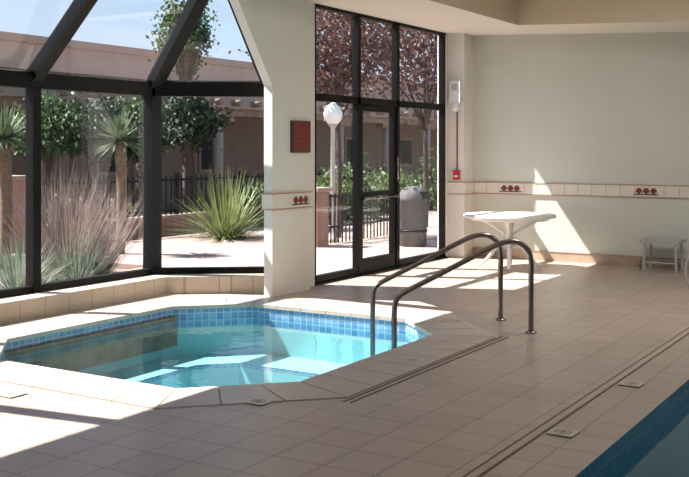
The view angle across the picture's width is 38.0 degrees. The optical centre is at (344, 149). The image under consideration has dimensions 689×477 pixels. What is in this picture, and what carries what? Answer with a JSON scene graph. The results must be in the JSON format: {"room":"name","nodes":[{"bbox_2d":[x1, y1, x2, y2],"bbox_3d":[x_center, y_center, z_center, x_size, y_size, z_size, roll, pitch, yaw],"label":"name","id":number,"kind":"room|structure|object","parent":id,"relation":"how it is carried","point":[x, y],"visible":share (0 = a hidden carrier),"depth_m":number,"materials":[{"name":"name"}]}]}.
{"room":"indoor swimming pool","nodes":[
{"label":"indoor swimming pool","id":0,"kind":"room"},
{"bbox_2d":[230,0,447,296],"bbox_3d":[-2.729,-0.300,8.068,0.390,3.800,16.900,0,0,32],"label":"wall","id":1,"kind":"structure","parent":0,"point":[279,35],"depth_m":11.11,"materials":[{"name":"beige paint"}]},
{"bbox_2d":[0,0,263,297],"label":"window","id":2,"kind":"structure","parent":1,"relation":"in","point":[38,77],"depth_m":10.79,"materials":[{"name":"clear glass"}]},
{"bbox_2d":[262,191,312,210],"bbox_3d":[-0.635,0.565,11.212,0.151,0.182,0.790,0,0,32],"label":"trim","id":3,"kind":"structure","parent":1,"relation":"attached to","point":[292,200],"depth_m":11.07,"materials":[{"name":"beige tile"}]},
{"bbox_2d":[290,120,310,152],"bbox_3d":[-0.493,-0.150,11.307,0.035,0.360,0.380,0,0,32],"label":"wall sign","id":4,"kind":"object","parent":1,"relation":"attached to","point":[300,131],"depth_m":11.27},
{"bbox_2d":[315,3,445,282],"bbox_3d":[0.531,-0.083,13.353,0.080,3.365,3.600,0,0,32],"label":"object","id":5,"kind":"structure","parent":1,"relation":"in","point":[356,100],"depth_m":12.89,"materials":[{"name":"brown metal"}]},
{"bbox_2d":[361,105,398,273],"bbox_3d":[0.453,0.502,13.167,0.151,2.165,0.950,0,0,32],"label":"door","id":6,"kind":"structure","parent":5,"relation":"attached to","point":[384,261],"depth_m":13.44,"materials":[{"name":"brown metal"}]},
{"bbox_2d":[448,181,474,193],"bbox_3d":[1.741,0.565,14.981,0.300,0.182,0.360,0,0,32],"label":"trim","id":7,"kind":"structure","parent":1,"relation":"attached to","point":[453,187],"depth_m":14.84,"materials":[{"name":"beige tile"}]},
{"bbox_2d":[0,257,688,476],"bbox_3d":[2.053,1.600,5.164,13.900,0.001,16.950,0,0,32],"label":"floor","id":8,"kind":"structure","parent":0,"point":[592,322],"depth_m":6.21,"materials":[{"name":"tile"}]},
{"bbox_2d":[0,390,27,397],"bbox_3d":[-2.175,1.592,6.532,0.150,0.003,0.150,0,0,32],"label":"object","id":9,"kind":"structure","parent":8,"relation":"on","point":[12,393],"depth_m":6.53,"materials":[{"name":"beige"}]},
{"bbox_2d":[0,273,263,323],"bbox_3d":[-3.461,1.505,8.118,1.450,0.190,8.620,0,0,32],"label":"window ledge","id":10,"kind":"object","parent":8,"relation":"on","point":[33,305],"visible":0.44,"depth_m":10.56,"materials":[{"name":"tile"}]},
{"bbox_2d":[0,306,427,388],"bbox_3d":[-1.038,2.077,8.538,3.000,0.946,3.270,0,0,32],"label":"tub","id":11,"kind":"object","parent":8,"relation":"in","point":[218,347],"visible":0.37,"depth_m":9.88,"materials":[{"name":"blue tile"}]},
{"bbox_2d":[370,233,505,356],"bbox_3d":[0.863,1.437,9.267,1.343,1.327,0.099,0,0,-13],"label":"handrail","id":12,"kind":"object","parent":11,"relation":"attached to","point":[493,238],"visible":0.82,"depth_m":9.25,"materials":[{"name":"silver metal"}]},
{"bbox_2d":[391,239,536,348],"bbox_3d":[1.025,1.437,8.593,1.343,1.327,0.099,0,0,-13],"label":"handrail","id":13,"kind":"object","parent":11,"relation":"attached to","point":[522,244],"visible":0.83,"depth_m":8.61,"materials":[{"name":"silver metal"}]},
{"bbox_2d":[0,297,496,409],"bbox_3d":[-1.021,1.612,8.528,3.960,0.036,4.190,0,0,32],"label":"coping","id":14,"kind":"object","parent":8,"relation":"on","point":[448,335],"visible":0.91,"depth_m":7.36,"materials":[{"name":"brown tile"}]},
{"bbox_2d":[49,381,79,387],"bbox_3d":[-1.905,1.592,6.800,0.150,0.003,0.150,0,0,32],"label":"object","id":15,"kind":"structure","parent":14,"relation":"on","point":[62,384],"depth_m":6.79,"materials":[{"name":"beige"}]},
{"bbox_2d":[243,397,274,404],"bbox_3d":[-0.545,1.592,6.341,0.150,0.003,0.150,0,0,32],"label":"tile","id":16,"kind":"object","parent":14,"relation":"on","point":[256,400],"depth_m":6.33,"materials":[{"name":"beige"}]},
{"bbox_2d":[400,357,425,362],"bbox_3d":[0.519,1.592,7.577,0.150,0.003,0.150,0,0,32],"label":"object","id":17,"kind":"structure","parent":14,"relation":"on","point":[409,359],"depth_m":7.56,"materials":[{"name":"beige"}]},
{"bbox_2d":[315,256,447,285],"bbox_3d":[0.579,1.590,13.312,0.035,0.020,3.580,0,0,32],"label":"threshold","id":18,"kind":"object","parent":8,"relation":"on","point":[397,267],"visible":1,"depth_m":12.84,"materials":[{"name":"brown metal"}]},
{"bbox_2d":[343,336,507,402],"bbox_3d":[0.695,1.598,7.446,0.062,0.004,2.601,0,0,32],"label":"joint","id":19,"kind":"object","parent":8,"relation":"on","point":[501,336],"visible":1,"depth_m":7.18,"materials":[{"name":"brown"}]},
{"bbox_2d":[463,211,555,270],"bbox_3d":[2.236,1.233,13.551,1.240,0.726,1.240,0,0,32],"label":"patio table","id":20,"kind":"object","parent":8,"relation":"on","point":[509,218],"visible":0.87,"depth_m":13.41,"materials":[{"name":"white plastic"}]},
{"bbox_2d":[547,427,580,436],"bbox_3d":[1.236,1.592,5.647,0.150,0.003,0.150,0,0,32],"label":"tile","id":21,"kind":"object","parent":8,"relation":"on","point":[559,431],"depth_m":5.65,"materials":[{"name":"beige tile"}]},
{"bbox_2d":[462,327,688,476],"bbox_3d":[1.099,1.598,5.673,0.074,0.004,16.820,0,0,32],"label":"drain","id":22,"kind":"object","parent":8,"relation":"on","point":[483,468],"visible":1,"depth_m":6.04,"materials":[{"name":"brown"}]},
{"bbox_2d":[618,380,644,386],"bbox_3d":[1.957,1.592,6.824,0.150,0.003,0.150,0,0,32],"label":"tile","id":23,"kind":"object","parent":8,"relation":"on","point":[623,382],"depth_m":6.81,"materials":[{"name":"beige"}]},
{"bbox_2d":[575,380,688,476],"bbox_3d":[5.210,2.200,5.720,6.100,1.200,8.000,0,0,32],"label":"swimming pool","id":24,"kind":"object","parent":8,"relation":"in","point":[657,445],"visible":1,"depth_m":6.21,"materials":[{"name":"tile"}]},
{"bbox_2d":[640,237,686,272],"bbox_3d":[4.221,1.390,13.248,0.520,0.421,0.400,0,0,32],"label":"bench","id":25,"kind":"object","parent":8,"relation":"on","point":[650,240],"visible":1,"depth_m":13.19,"materials":[{"name":"grey plastic"}]},
{"bbox_2d":[684,257,688,286],"bbox_3d":[4.895,1.247,11.427,1.833,0.719,0.636,0,0,32],"label":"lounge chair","id":26,"kind":"object","parent":8,"relation":"on","point":[687,260],"visible":1,"depth_m":11.62,"materials":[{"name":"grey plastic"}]},
{"bbox_2d":[310,0,688,34],"bbox_3d":[2.645,-1.932,4.742,12.750,0.836,17.150,0,0,32],"label":"ceiling","id":27,"kind":"structure","parent":0,"point":[472,17],"depth_m":12.85,"materials":[{"name":"paint"}]},
{"bbox_2d":[446,32,688,258],"bbox_3d":[6.918,-0.300,11.899,12.650,3.800,0.480,0,0,32],"label":"wall","id":28,"kind":"structure","parent":0,"point":[591,108],"depth_m":14.24,"materials":[{"name":"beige paint"}]},
{"bbox_2d":[450,81,461,169],"bbox_3d":[1.651,-0.365,14.825,0.170,1.310,0.120,0,0,32],"label":"fire alarm horn","id":29,"kind":"object","parent":28,"relation":"attached to","point":[455,86],"visible":1,"depth_m":14.79,"materials":[{"name":"white plastic"}]},
{"bbox_2d":[453,170,459,179],"bbox_3d":[1.657,0.370,14.807,0.100,0.140,0.065,0,0,32],"label":"alarm pull station","id":30,"kind":"object","parent":28,"relation":"attached to","point":[456,173],"visible":1,"depth_m":14.78,"materials":[{"name":"red paint"}]},
{"bbox_2d":[473,247,688,268],"bbox_3d":[7.142,1.530,11.852,12.220,0.140,0.025,0,0,32],"label":"baseboard","id":31,"kind":"structure","parent":28,"relation":"attached to","point":[608,259],"depth_m":14.12,"materials":[{"name":"beige tile"}]},
{"bbox_2d":[474,182,688,198],"bbox_3d":[7.143,0.565,11.854,12.220,0.178,0.021,0,0,32],"label":"trim","id":32,"kind":"structure","parent":28,"relation":"attached to","point":[516,188],"depth_m":14.15,"materials":[{"name":"beige tile"}]},
{"label":"outside","id":33,"kind":"structure","parent":0,"visible":0},
{"bbox_2d":[0,206,433,371],"bbox_3d":[-16.599,1.850,55.938,73.200,0.300,102.000,0,0,32],"label":"ground","id":34,"kind":"structure","parent":33,"point":[81,352],"depth_m":9.32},
{"bbox_2d":[0,101,25,278],"bbox_3d":[-4.491,0.512,13.203,1.061,2.384,1.157,0,0,32],"label":"tree","id":35,"kind":"object","parent":34,"relation":"on","point":[7,127],"visible":0.89,"depth_m":13.16,"materials":[{"name":"green plant"}]},
{"bbox_2d":[11,175,25,253],"bbox_3d":[-5.423,1.055,16.021,0.560,1.290,0.560,0,0,32],"label":"brick pillar","id":36,"kind":"structure","parent":34,"relation":"on","point":[19,181],"depth_m":15.94,"materials":[{"name":"brick"}]},
{"bbox_2d":[0,234,75,288],"bbox_3d":[-3.606,1.234,11.105,1.693,0.931,1.509,0,0,32],"label":"grass","id":37,"kind":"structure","parent":34,"relation":"on","point":[9,280],"depth_m":10.99,"materials":[{"name":"green plant"}]},
{"bbox_2d":[10,90,101,222],"bbox_3d":[-6.037,0.171,20.478,2.147,3.081,2.429,0,0,32],"label":"shade tree","id":38,"kind":"object","parent":34,"relation":"on","point":[50,151],"visible":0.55,"depth_m":20.20,"materials":[{"name":"green plant"}]},
{"bbox_2d":[0,158,129,281],"bbox_3d":[-3.684,0.846,12.950,2.293,1.708,2.388,0,0,32],"label":"sage","id":39,"kind":"object","parent":34,"relation":"on","point":[42,193],"visible":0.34,"depth_m":12.74,"materials":[{"name":"plant"}]},
{"bbox_2d":[1,161,140,280],"bbox_3d":[-3.360,0.885,12.196,2.088,1.629,2.059,0,0,32],"label":"sage","id":40,"kind":"object","parent":34,"relation":"on","point":[63,218],"visible":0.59,"depth_m":12.08,"materials":[{"name":"plant"}]},
{"bbox_2d":[41,223,140,281],"bbox_3d":[-3.187,1.259,11.843,1.616,0.882,1.660,0,0,32],"label":"grass","id":41,"kind":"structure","parent":34,"relation":"on","point":[80,268],"depth_m":11.76,"materials":[{"name":"green plant"}]},
{"bbox_2d":[44,92,142,217],"bbox_3d":[-5.256,0.233,20.886,2.293,2.957,2.390,0,0,32],"label":"shade tree","id":42,"kind":"object","parent":34,"relation":"on","point":[103,108],"visible":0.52,"depth_m":20.56,"materials":[{"name":"green plant"}]},
{"bbox_2d":[41,173,171,274],"bbox_3d":[-3.157,0.967,12.937,1.951,1.466,1.750,0,0,-44],"label":"sage","id":43,"kind":"object","parent":34,"relation":"on","point":[114,258],"visible":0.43,"depth_m":12.79,"materials":[{"name":"plant"}]},
{"bbox_2d":[90,109,142,253],"bbox_3d":[-3.464,0.509,15.582,1.130,2.390,1.104,0,0,-26],"label":"tree","id":44,"kind":"object","parent":34,"relation":"on","point":[118,129],"visible":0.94,"depth_m":15.55,"materials":[{"name":"green plant"}]},
{"bbox_2d":[108,96,180,213],"bbox_3d":[-4.424,0.135,21.973,2.006,3.153,1.951,0,0,26],"label":"shade tree","id":45,"kind":"object","parent":34,"relation":"on","point":[134,108],"visible":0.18,"depth_m":21.79,"materials":[{"name":"green plant"}]},
{"bbox_2d":[41,181,257,221],"bbox_3d":[-3.348,1.219,21.254,1.151,1.067,10.004,0,0,32],"label":"hedge","id":46,"kind":"object","parent":34,"relation":"on","point":[208,194],"visible":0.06,"depth_m":20.63,"materials":[{"name":"green plant"}]},
{"bbox_2d":[145,0,230,212],"bbox_3d":[-3.322,-0.795,20.691,1.663,5.002,1.827,0,0,-29],"label":"shade tree","id":47,"kind":"object","parent":34,"relation":"on","point":[187,67],"visible":0.46,"depth_m":20.66,"materials":[{"name":"green plant"}]},
{"bbox_2d":[162,97,234,211],"bbox_3d":[-3.241,0.142,20.852,1.846,3.135,1.871,0,0,32],"label":"shade tree","id":48,"kind":"object","parent":34,"relation":"on","point":[201,125],"visible":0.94,"depth_m":20.64,"materials":[{"name":"green plant"}]},
{"bbox_2d":[163,163,263,244],"bbox_3d":[-2.083,0.931,18.425,3.043,1.581,2.938,0,0,32],"label":"ornamental grass","id":49,"kind":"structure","parent":34,"relation":"on","point":[227,225],"depth_m":18.16,"materials":[{"name":"green plant"}]},
{"bbox_2d":[41,200,385,242],"bbox_3d":[-1.886,1.475,21.747,0.280,0.450,12.900,0,0,32],"label":"wall","id":50,"kind":"structure","parent":34,"relation":"on","point":[167,222],"depth_m":19.31,"materials":[{"name":"concrete"}]},
{"bbox_2d":[41,167,387,223],"bbox_3d":[-1.891,0.845,21.750,0.070,0.809,12.900,0,0,32],"label":"iron fence","id":51,"kind":"object","parent":50,"relation":"on","point":[176,179],"visible":0.3,"depth_m":19.44,"materials":[{"name":"brown metal"}]},
{"bbox_2d":[0,31,436,209],"bbox_3d":[-0.530,-0.600,40.155,9.100,4.600,52.100,0,0,32],"label":"building","id":52,"kind":"structure","parent":34,"relation":"on","point":[242,144],"depth_m":29.84,"materials":[{"name":"paint"}]},
{"bbox_2d":[11,209,436,274],"bbox_3d":[3.123,1.660,23.601,5.840,0.080,24.500,0,0,32],"label":"paving","id":53,"kind":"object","parent":34,"relation":"on","point":[177,251],"visible":0.12,"depth_m":16.28,"materials":[{"name":"concrete"}]},
{"bbox_2d":[316,187,331,246],"bbox_3d":[-0.511,1.125,16.856,0.440,0.990,0.440,0,0,32],"label":"brick pillar","id":54,"kind":"structure","parent":53,"relation":"on","point":[322,193],"depth_m":16.75,"materials":[{"name":"brick"}]},
{"bbox_2d":[323,102,342,242],"bbox_3d":[-0.202,0.380,17.600,0.340,2.480,0.340,0,0,32],"label":"garden lamp post","id":55,"kind":"object","parent":53,"relation":"on","point":[332,113],"visible":0.78,"depth_m":17.55,"materials":[{"name":"beige paint"}]},
{"bbox_2d":[329,193,388,243],"bbox_3d":[0.257,1.190,18.098,0.030,0.860,2.480,0,0,32],"label":"iron fence","id":56,"kind":"object","parent":53,"relation":"on","point":[345,194],"visible":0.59,"depth_m":17.86,"materials":[{"name":"brown metal"}]},
{"bbox_2d":[400,186,428,246],"bbox_3d":[1.158,1.115,16.900,0.500,1.010,0.500,0,0,32],"label":"trash can","id":57,"kind":"object","parent":53,"relation":"on","point":[413,199],"visible":0.96,"depth_m":16.70,"materials":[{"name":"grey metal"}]},
{"bbox_2d":[243,179,263,226],"bbox_3d":[-1.483,1.272,21.782,1.565,1.296,1.810,0,0,19],"label":"shrub","id":58,"kind":"object","parent":34,"relation":"on","point":[261,190],"visible":0.09,"depth_m":21.42,"materials":[{"name":"green plant"}]},
{"bbox_2d":[238,9,428,237],"bbox_3d":[-0.152,-1.088,18.319,3.596,5.584,3.381,0,0,32],"label":"tree","id":59,"kind":"object","parent":34,"relation":"on","point":[333,70],"visible":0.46,"depth_m":18.15,"materials":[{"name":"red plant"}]},
{"bbox_2d":[316,167,351,223],"bbox_3d":[-0.548,1.147,22.189,1.723,1.555,1.697,0,0,-13],"label":"shrub","id":60,"kind":"object","parent":34,"relation":"on","point":[326,182],"visible":0.14,"depth_m":22.04,"materials":[{"name":"green plant"}]},
{"bbox_2d":[319,152,388,220],"bbox_3d":[0.066,0.967,23.581,2.264,1.826,1.858,0,0,-36],"label":"shrub","id":61,"kind":"object","parent":34,"relation":"on","point":[346,176],"visible":0.27,"depth_m":23.55,"materials":[{"name":"green plant"}]},
{"bbox_2d":[345,162,412,214],"bbox_3d":[0.696,1.096,25.420,2.215,1.764,2.308,0,0,8],"label":"shrub","id":62,"kind":"object","parent":34,"relation":"on","point":[383,182],"visible":0.21,"depth_m":25.17,"materials":[{"name":"green plant"}]},
{"bbox_2d":[326,18,436,226],"bbox_3d":[1.557,-1.293,21.056,4.688,5.994,4.560,0,0,23],"label":"tree","id":63,"kind":"object","parent":34,"relation":"on","point":[421,61],"visible":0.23,"depth_m":20.70,"materials":[{"name":"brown plant"}]},
{"bbox_2d":[400,147,436,210],"bbox_3d":[2.340,1.032,26.984,2.231,2.232,2.768,0,0,32],"label":"shrub","id":64,"kind":"object","parent":34,"relation":"on","point":[433,190],"visible":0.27,"depth_m":26.80,"materials":[{"name":"green plant"}]}
]}

